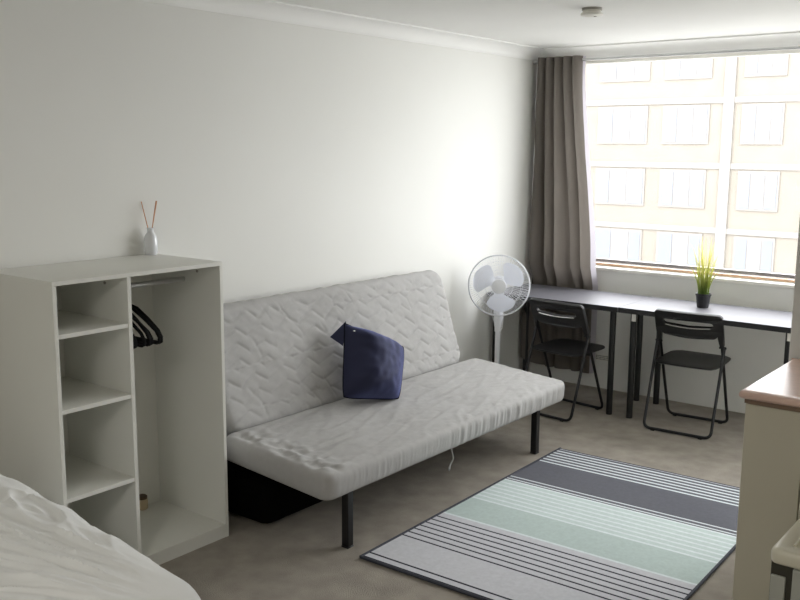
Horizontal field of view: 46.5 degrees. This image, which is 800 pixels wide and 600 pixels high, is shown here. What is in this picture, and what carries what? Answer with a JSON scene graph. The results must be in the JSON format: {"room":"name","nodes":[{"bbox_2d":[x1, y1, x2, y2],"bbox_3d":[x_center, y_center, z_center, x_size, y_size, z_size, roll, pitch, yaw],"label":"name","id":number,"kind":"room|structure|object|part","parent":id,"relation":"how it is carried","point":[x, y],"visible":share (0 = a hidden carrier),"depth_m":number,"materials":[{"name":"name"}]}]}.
{"room":"studio apartment","nodes":[
{"label":"studio apartment","id":0,"kind":"room"},
{"bbox_2d":[0,0,537,501],"bbox_3d":[-1.573,-0.135,3.968,0.200,2.473,8.620,8,12,37],"label":"wall","id":1,"kind":"structure","parent":0,"point":[287,156],"depth_m":4.82,"materials":[{"name":"paint"}]},
{"bbox_2d":[138,0,543,59],"bbox_3d":[-1.518,-1.285,3.600,0.090,0.082,8.400,8,12,37],"label":"trim","id":2,"kind":"structure","parent":1,"relation":"attached to","point":[270,10],"depth_m":5.20,"materials":[{"name":"paint"}]},
{"bbox_2d":[159,381,744,599],"bbox_3d":[0.276,1.476,2.654,5.150,0.250,8.850,8,12,37],"label":"floor","id":3,"kind":"structure","parent":0,"point":[300,555],"depth_m":4.68,"materials":[{"name":"carpet"}]},
{"bbox_2d":[0,254,228,564],"bbox_3d":[-1.216,0.481,3.976,0.476,1.261,0.819,8,12,37],"label":"wardrobe","id":4,"kind":"object","parent":3,"relation":"on","point":[91,422],"visible":0.82,"depth_m":3.93,"materials":[{"name":"white laminate"}]},
{"bbox_3d":[-1.463,0.539,3.665,0.476,1.244,0.017,8,12,37],"label":"panel","id":5,"kind":"part","parent":4,"relation":"part of","materials":[{"name":"white plastic"}]},
{"bbox_2d":[57,310,127,339],"bbox_3d":[-1.358,0.096,3.722,0.466,0.017,0.310,8,12,37],"label":"shelf","id":6,"kind":"object","parent":4,"relation":"attached to","point":[71,323],"depth_m":3.70,"materials":[{"name":"white laminate"}]},
{"bbox_2d":[61,376,130,414],"bbox_3d":[-1.361,0.382,3.769,0.466,0.017,0.310,8,12,37],"label":"shelf","id":7,"kind":"object","parent":4,"relation":"attached to","point":[79,393],"depth_m":3.75,"materials":[{"name":"white laminate"}]},
{"bbox_2d":[65,454,134,503],"bbox_3d":[-1.363,0.729,3.826,0.466,0.017,0.310,8,12,37],"label":"shelf","id":8,"kind":"object","parent":4,"relation":"attached to","point":[86,476],"depth_m":3.81,"materials":[{"name":"white laminate"}]},
{"bbox_3d":[-1.401,0.434,4.115,0.005,1.182,0.785,8,12,37],"label":"panel","id":9,"kind":"part","parent":4,"relation":"part of","materials":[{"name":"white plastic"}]},
{"bbox_3d":[-1.212,-0.133,3.875,0.476,0.017,0.819,8,12,37],"label":"panel","id":10,"kind":"part","parent":4,"relation":"part of","materials":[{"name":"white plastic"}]},
{"bbox_2d":[132,321,145,347],"bbox_3d":[-1.214,0.056,3.916,0.422,0.247,0.016,7,11,35],"label":"clothes hanger","id":11,"kind":"object","parent":4,"relation":"hanging from","point":[134,326],"visible":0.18,"depth_m":3.82,"materials":[{"name":"black plastic"}]},
{"bbox_2d":[132,313,150,346],"bbox_3d":[-1.185,0.050,3.952,0.422,0.247,0.016,8,12,40],"label":"clothes hanger","id":12,"kind":"object","parent":4,"relation":"hanging from","point":[141,326],"visible":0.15,"depth_m":3.84,"materials":[{"name":"black plastic"}]},
{"bbox_2d":[132,315,152,345],"bbox_3d":[-1.200,0.053,3.934,0.422,0.247,0.016,6,11,30],"label":"clothes hanger","id":13,"kind":"object","parent":4,"relation":"hanging from","point":[133,317],"visible":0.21,"depth_m":3.85,"materials":[{"name":"black plastic"}]},
{"bbox_2d":[139,494,147,509],"bbox_3d":[-1.217,0.954,4.397,0.054,0.066,0.054,8,12,37],"label":"candle jar","id":14,"kind":"object","parent":4,"relation":"on","point":[143,500],"visible":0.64,"depth_m":4.38,"materials":[{"name":"beige glass"}]},
{"bbox_3d":[-1.217,0.929,4.393,0.048,0.016,0.048,8,12,37],"label":"lid","id":15,"kind":"part","parent":14,"relation":"part of","materials":[{"name":"brown"}]},
{"bbox_2d":[132,307,160,344],"bbox_3d":[-1.171,0.047,3.970,0.422,0.247,0.015,6,11,32],"label":"clothes hanger","id":16,"kind":"object","parent":4,"relation":"hanging from","point":[135,310],"visible":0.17,"depth_m":3.89,"materials":[{"name":"black plastic"}]},
{"bbox_2d":[131,285,162,343],"bbox_3d":[-1.157,0.044,3.988,0.422,0.247,0.016,7,12,36],"label":"clothes hanger","id":17,"kind":"object","parent":4,"relation":"hanging from","point":[134,306],"visible":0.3,"depth_m":3.91,"materials":[{"name":"black plastic"}]},
{"bbox_2d":[141,201,157,254],"bbox_3d":[-1.143,-0.329,4.263,0.062,0.246,0.064,1,9,1],"label":"reed diffuser","id":18,"kind":"object","parent":4,"relation":"on","point":[150,239],"visible":1,"depth_m":4.25,"materials":[{"name":"white ceramic"}]},
{"bbox_2d":[144,227,157,254],"bbox_3d":[-1.143,-0.269,4.272,0.062,0.124,0.062,8,12,37],"label":"bottle","id":19,"kind":"object","parent":18,"relation":"attached to","point":[150,239],"depth_m":4.25,"materials":[{"name":"white ceramic"}]},
{"bbox_3d":[-1.117,-0.067,4.021,0.024,0.025,0.457,8,12,37],"label":"hanging rail","id":20,"kind":"part","parent":4,"relation":"part of","materials":[{"name":"silver metal"}]},
{"bbox_3d":[-1.218,1.051,4.068,0.470,0.017,0.785,8,12,37],"label":"panel","id":21,"kind":"part","parent":4,"relation":"part of","materials":[{"name":"white plastic"}]},
{"bbox_3d":[-0.969,0.440,4.289,0.476,1.244,0.017,8,12,37],"label":"panel","id":22,"kind":"part","parent":4,"relation":"part of","materials":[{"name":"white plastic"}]},
{"bbox_2d":[223,270,564,548],"bbox_3d":[-0.032,0.446,5.058,1.006,0.996,2.150,8,12,37],"label":"bed","id":23,"kind":"object","parent":3,"relation":"on","point":[295,443],"visible":0.91,"depth_m":4.74,"materials":[{"name":"fabric"}]},
{"bbox_3d":[-0.313,0.235,5.181,0.300,0.625,1.995,8,12,37],"label":"backrest","id":24,"kind":"part","parent":23,"relation":"part of","materials":[{"name":"fabric"}]},
{"bbox_3d":[-0.233,0.968,4.127,0.042,0.265,0.042,8,12,37],"label":"leg","id":25,"kind":"part","parent":23,"relation":"part of","materials":[{"name":"black metal"}]},
{"bbox_2d":[331,322,403,399],"bbox_3d":[-0.116,0.327,4.995,0.460,0.416,0.278,-5,11,-29],"label":"throw cushion","id":26,"kind":"object","parent":23,"relation":"on","point":[373,362],"visible":1,"depth_m":4.90,"materials":[{"name":"blue fabric"}]},
{"bbox_2d":[226,358,564,500],"bbox_3d":[0.087,0.616,4.991,0.701,0.179,2.150,8,12,37],"label":"seat cushion","id":27,"kind":"object","parent":23,"relation":"on","point":[331,447],"depth_m":4.63,"materials":[{"name":"fabric"}]},
{"bbox_3d":[0.252,0.790,4.696,0.026,0.143,0.042,8,12,37],"label":"tie cord","id":28,"kind":"part","parent":23,"relation":"part of","materials":[{"name":"fabric"}]},
{"bbox_3d":[0.786,0.763,5.416,0.042,0.265,0.042,8,12,37],"label":"leg","id":29,"kind":"part","parent":23,"relation":"part of","materials":[{"name":"black metal"}]},
{"bbox_2d":[468,254,529,363],"bbox_3d":[0.661,0.196,6.439,0.415,1.049,0.350,0,9,-3],"label":"pedestal fan","id":30,"kind":"object","parent":3,"relation":"on","point":[498,302],"visible":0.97,"depth_m":6.29,"materials":[{"name":"white plastic"}]},
{"bbox_3d":[0.570,-0.145,6.293,0.151,0.178,0.057,2,9,8],"label":"blade","id":31,"kind":"part","parent":30,"relation":"part of","materials":[{"name":"white plastic"}]},
{"bbox_2d":[469,256,528,314],"bbox_3d":[0.664,-0.096,6.279,0.350,0.411,0.234,8,12,37],"label":"grille","id":32,"kind":"object","parent":30,"relation":"attached to","point":[498,302],"depth_m":6.28,"materials":[{"name":"white plastic"}]},
{"bbox_2d":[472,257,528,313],"bbox_3d":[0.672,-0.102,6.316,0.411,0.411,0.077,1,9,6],"label":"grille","id":33,"kind":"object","parent":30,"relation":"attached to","point":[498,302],"depth_m":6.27,"materials":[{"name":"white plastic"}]},
{"bbox_3d":[0.681,0.009,6.295,0.193,0.149,0.043,6,11,29],"label":"blade","id":34,"kind":"part","parent":30,"relation":"part of","materials":[{"name":"white plastic"}]},
{"bbox_3d":[0.762,-0.168,6.262,0.141,0.165,0.056,2,9,8],"label":"blade","id":35,"kind":"part","parent":30,"relation":"part of","materials":[{"name":"white plastic"}]},
{"bbox_2d":[359,447,739,599],"bbox_3d":[0.889,1.060,4.392,1.271,0.014,1.872,7,12,36],"label":"rug","id":36,"kind":"object","parent":3,"relation":"on","point":[565,524],"visible":0.98,"depth_m":4.25,"materials":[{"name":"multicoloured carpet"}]},
{"bbox_2d":[525,298,604,421],"bbox_3d":[1.111,0.371,6.271,0.448,0.766,0.466,10,13,44],"label":"folding chair","id":37,"kind":"object","parent":3,"relation":"on","point":[565,347],"visible":0.87,"depth_m":6.18,"materials":[{"name":"black plastic"}]},
{"bbox_3d":[1.016,0.487,6.194,0.443,0.555,0.195,10,13,44],"label":"frame","id":38,"kind":"part","parent":37,"relation":"part of","materials":[{"name":"metal"}]},
{"bbox_3d":[1.042,0.113,6.157,0.426,0.222,0.130,10,13,44],"label":"backrest","id":39,"kind":"part","parent":37,"relation":"part of","materials":[{"name":"black plastic"}]},
{"bbox_3d":[1.136,0.326,6.288,0.404,0.036,0.397,10,13,44],"label":"seat","id":40,"kind":"part","parent":37,"relation":"part of","materials":[{"name":"black plastic"}]},
{"bbox_3d":[1.135,0.378,6.296,0.411,0.739,0.327,10,13,44],"label":"frame","id":41,"kind":"part","parent":37,"relation":"part of","materials":[{"name":"metal"}]},
{"bbox_2d":[487,283,650,414],"bbox_3d":[1.190,0.325,6.632,1.000,0.740,0.566,8,12,37],"label":"desk","id":42,"kind":"object","parent":3,"relation":"on","point":[589,299],"visible":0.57,"depth_m":6.49,"materials":[{"name":"grey wood"}]},
{"bbox_3d":[0.688,0.321,6.743,0.042,0.704,0.041,8,12,37],"label":"leg","id":43,"kind":"part","parent":42,"relation":"part of","materials":[{"name":"black metal"}]},
{"bbox_3d":[0.959,0.267,7.085,0.042,0.704,0.041,8,12,37],"label":"leg","id":44,"kind":"part","parent":42,"relation":"part of","materials":[{"name":"black metal"}]},
{"bbox_3d":[1.404,0.417,6.192,0.042,0.704,0.041,8,12,37],"label":"leg","id":45,"kind":"part","parent":42,"relation":"part of","materials":[{"name":"black metal"}]},
{"bbox_3d":[1.675,0.363,6.535,0.042,0.704,0.041,8,12,37],"label":"leg","id":46,"kind":"part","parent":42,"relation":"part of","materials":[{"name":"black metal"}]},
{"bbox_2d":[643,308,730,439],"bbox_3d":[1.853,0.433,5.926,0.448,0.766,0.466,7,11,35],"label":"folding chair","id":47,"kind":"object","parent":3,"relation":"on","point":[680,358],"visible":1,"depth_m":5.84,"materials":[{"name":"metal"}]},
{"bbox_3d":[1.797,0.177,5.801,0.426,0.222,0.130,7,11,35],"label":"backrest","id":48,"kind":"part","parent":47,"relation":"part of","materials":[{"name":"black plastic"}]},
{"bbox_3d":[1.873,0.388,5.947,0.404,0.036,0.397,7,11,35],"label":"seat","id":49,"kind":"part","parent":47,"relation":"part of","materials":[{"name":"black plastic"}]},
{"bbox_3d":[1.873,0.440,5.955,0.411,0.739,0.327,7,11,35],"label":"frame","id":50,"kind":"part","parent":47,"relation":"part of","materials":[{"name":"metal"}]},
{"bbox_2d":[618,297,791,418],"bbox_3d":[2.038,0.438,5.985,1.140,0.740,0.566,8,12,37],"label":"desk","id":51,"kind":"object","parent":3,"relation":"on","point":[735,316],"visible":0.75,"depth_m":6.01,"materials":[{"name":"black metal"}]},
{"bbox_3d":[1.519,0.432,6.110,0.042,0.704,0.041,8,12,37],"label":"leg","id":52,"kind":"part","parent":51,"relation":"part of","materials":[{"name":"black metal"}]},
{"bbox_3d":[1.790,0.377,6.452,0.042,0.704,0.041,8,12,37],"label":"leg","id":53,"kind":"part","parent":51,"relation":"part of","materials":[{"name":"black metal"}]},
{"bbox_2d":[689,236,723,307],"bbox_3d":[1.974,-0.180,6.034,0.222,0.463,0.229,8,12,37],"label":"potted grass","id":54,"kind":"object","parent":51,"relation":"on","point":[702,296],"depth_m":6.03,"materials":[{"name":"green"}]},
{"bbox_2d":[695,292,710,307],"bbox_3d":[1.974,0.002,6.067,0.100,0.092,0.100,8,12,37],"label":"pot","id":55,"kind":"object","parent":54,"relation":"attached to","point":[702,298],"depth_m":6.03,"materials":[{"name":"black plastic"}]},
{"bbox_3d":[2.284,0.535,5.522,0.042,0.704,0.041,8,12,37],"label":"leg","id":56,"kind":"part","parent":51,"relation":"part of","materials":[{"name":"black metal"}]},
{"bbox_2d":[732,403,799,599],"bbox_3d":[1.542,0.765,3.666,0.207,0.842,0.640,8,12,37],"label":"base cabinet","id":57,"kind":"object","parent":3,"relation":"on","point":[769,496],"visible":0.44,"depth_m":3.41,"materials":[{"name":"beige wood"}]},
{"bbox_2d":[739,358,799,411],"bbox_3d":[2.301,0.426,3.000,2.180,0.052,0.665,8,12,37],"label":"countertop","id":58,"kind":"structure","parent":57,"relation":"on","point":[779,389],"depth_m":3.40,"materials":[{"name":"brown wood"}]},
{"bbox_2d":[769,518,799,599],"bbox_3d":[1.453,1.014,2.868,0.486,0.610,0.570,8,12,37],"label":"chair","id":59,"kind":"object","parent":3,"relation":"on","point":[785,554],"visible":1,"depth_m":2.74,"materials":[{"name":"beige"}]},
{"bbox_3d":[1.310,1.068,2.641,0.410,0.534,0.026,8,12,37],"label":"door","id":60,"kind":"part","parent":59,"relation":"part of","materials":[{"name":"grey wood"}]},
{"bbox_3d":[-1.662,1.152,2.348,1.200,0.460,1.770,10,13,44],"label":"bed","id":61,"kind":"object","parent":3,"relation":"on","visible":0},
{"bbox_2d":[0,474,200,599],"bbox_3d":[-1.622,0.951,2.339,1.431,0.403,1.961,10,13,44],"label":"duvet","id":62,"kind":"object","parent":61,"relation":"on","point":[48,551],"visible":1,"depth_m":2.63,"materials":[{"name":"white fabric"}]},
{"bbox_2d":[272,0,799,47],"bbox_3d":[0.296,-1.186,2.214,5.150,0.200,8.850,8,12,37],"label":"ceiling","id":63,"kind":"structure","parent":0,"point":[537,23],"depth_m":5.14,"materials":[{"name":"paint"}]},
{"bbox_2d":[580,7,602,16],"bbox_3d":[0.991,-1.485,4.810,0.116,0.045,0.116,8,12,37],"label":"smoke detector","id":64,"kind":"object","parent":63,"relation":"attached to","point":[587,11],"visible":1,"depth_m":4.77,"materials":[{"name":"grey plastic"}]},
{"bbox_2d":[530,31,799,412],"bbox_3d":[2.915,-0.390,5.718,4.700,2.473,0.310,8,12,37],"label":"wall","id":65,"kind":"structure","parent":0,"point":[754,354],"depth_m":6.42,"materials":[{"name":"paint"}]},
{"bbox_2d":[595,354,607,360],"bbox_3d":[1.494,0.426,6.882,0.110,0.044,0.005,8,12,37],"label":"electrical outlet","id":66,"kind":"object","parent":65,"relation":"attached to","point":[597,356],"visible":0.92,"depth_m":6.88,"materials":[{"name":"white plastic"}]},
{"bbox_2d":[533,46,799,64],"bbox_3d":[2.615,-1.534,5.631,4.110,0.060,0.091,8,12,37],"label":"curtain rod","id":67,"kind":"object","parent":65,"relation":"attached to","point":[791,47],"visible":0.78,"depth_m":6.12,"materials":[{"name":"silver metal"}]},
{"bbox_2d":[520,55,597,372],"bbox_3d":[1.183,-0.607,6.827,0.552,2.295,0.180,8,12,37],"label":"curtain","id":68,"kind":"object","parent":67,"relation":"hanging from","point":[562,245],"visible":0.9,"depth_m":6.80,"materials":[{"name":"grey fabric"}]},
{"bbox_2d":[586,49,799,288],"bbox_3d":[2.763,-0.803,5.770,4.090,1.515,0.152,8,12,37],"label":"window","id":69,"kind":"structure","parent":65,"relation":"attached to","point":[643,270],"depth_m":6.38,"materials":[{"name":"white paint"}]},
{"bbox_3d":[2.745,-0.065,5.876,4.090,0.024,0.112,8,12,37],"label":"sill","id":70,"kind":"part","parent":69,"relation":"part of","materials":[{"name":"white paint"}]},
{"bbox_3d":[2.800,-0.123,5.912,4.060,0.023,0.055,8,12,37],"label":"rail","id":71,"kind":"part","parent":69,"relation":"part of","materials":[{"name":"grey metal"}]},
{"bbox_2d":[789,219,799,360],"bbox_3d":[2.541,0.016,3.242,2.203,2.473,0.105,8,12,37],"label":"wall","id":72,"kind":"structure","parent":0,"point":[794,351],"depth_m":3.88,"materials":[{"name":"paint"}]},
{"label":"outside","id":73,"kind":"structure","parent":0,"visible":0},
{"bbox_3d":[19.582,6.852,32.533,120.000,0.300,59.400,8,12,37],"label":"ground","id":74,"kind":"structure","parent":73,"visible":0},
{"bbox_2d":[585,54,799,279],"bbox_3d":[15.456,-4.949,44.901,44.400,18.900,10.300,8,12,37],"label":"apartment building","id":75,"kind":"structure","parent":74,"relation":"on","point":[681,152],"depth_m":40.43,"materials":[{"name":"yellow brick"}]},
{"bbox_3d":[10.055,-2.484,43.258,2.240,1.490,0.025,8,12,37],"label":"pane","id":76,"kind":"part","parent":75,"relation":"part of","materials":[{"name":"grey glass"}]},
{"bbox_3d":[10.075,-5.217,42.807,2.240,1.490,0.025,8,12,37],"label":"pane","id":77,"kind":"part","parent":75,"relation":"part of","materials":[{"name":"grey glass"}]},
{"bbox_3d":[10.096,-7.950,42.356,2.240,1.490,0.025,8,12,37],"label":"pane","id":78,"kind":"part","parent":75,"relation":"part of","materials":[{"name":"grey glass"}]},
{"bbox_3d":[10.116,-10.683,41.905,2.240,1.490,0.025,8,12,37],"label":"pane","id":79,"kind":"part","parent":75,"relation":"part of","materials":[{"name":"grey glass"}]},
{"bbox_3d":[12.380,-2.171,41.470,1.910,1.490,0.025,8,12,37],"label":"pane","id":80,"kind":"part","parent":75,"relation":"part of","materials":[{"name":"grey glass"}]},
{"bbox_3d":[12.401,-4.904,41.019,1.910,1.490,0.025,8,12,37],"label":"pane","id":81,"kind":"part","parent":75,"relation":"part of","materials":[{"name":"grey glass"}]},
{"bbox_3d":[12.421,-7.637,40.568,1.910,1.490,0.025,8,12,37],"label":"pane","id":82,"kind":"part","parent":75,"relation":"part of","materials":[{"name":"grey glass"}]},
{"bbox_3d":[12.442,-10.370,40.117,1.910,1.490,0.025,8,12,37],"label":"pane","id":83,"kind":"part","parent":75,"relation":"part of","materials":[{"name":"grey glass"}]},
{"bbox_3d":[14.958,-1.825,39.487,1.540,1.490,0.025,8,12,37],"label":"pane","id":84,"kind":"part","parent":75,"relation":"part of","materials":[{"name":"grey glass"}]},
{"bbox_3d":[14.978,-4.558,39.036,1.540,1.490,0.025,8,12,37],"label":"pane","id":85,"kind":"part","parent":75,"relation":"part of","materials":[{"name":"grey glass"}]},
{"bbox_3d":[14.999,-7.291,38.586,1.540,1.490,0.025,8,12,37],"label":"pane","id":86,"kind":"part","parent":75,"relation":"part of","materials":[{"name":"grey glass"}]},
{"bbox_3d":[15.019,-10.024,38.135,1.540,1.490,0.025,8,12,37],"label":"pane","id":87,"kind":"part","parent":75,"relation":"part of","materials":[{"name":"grey glass"}]}
]}

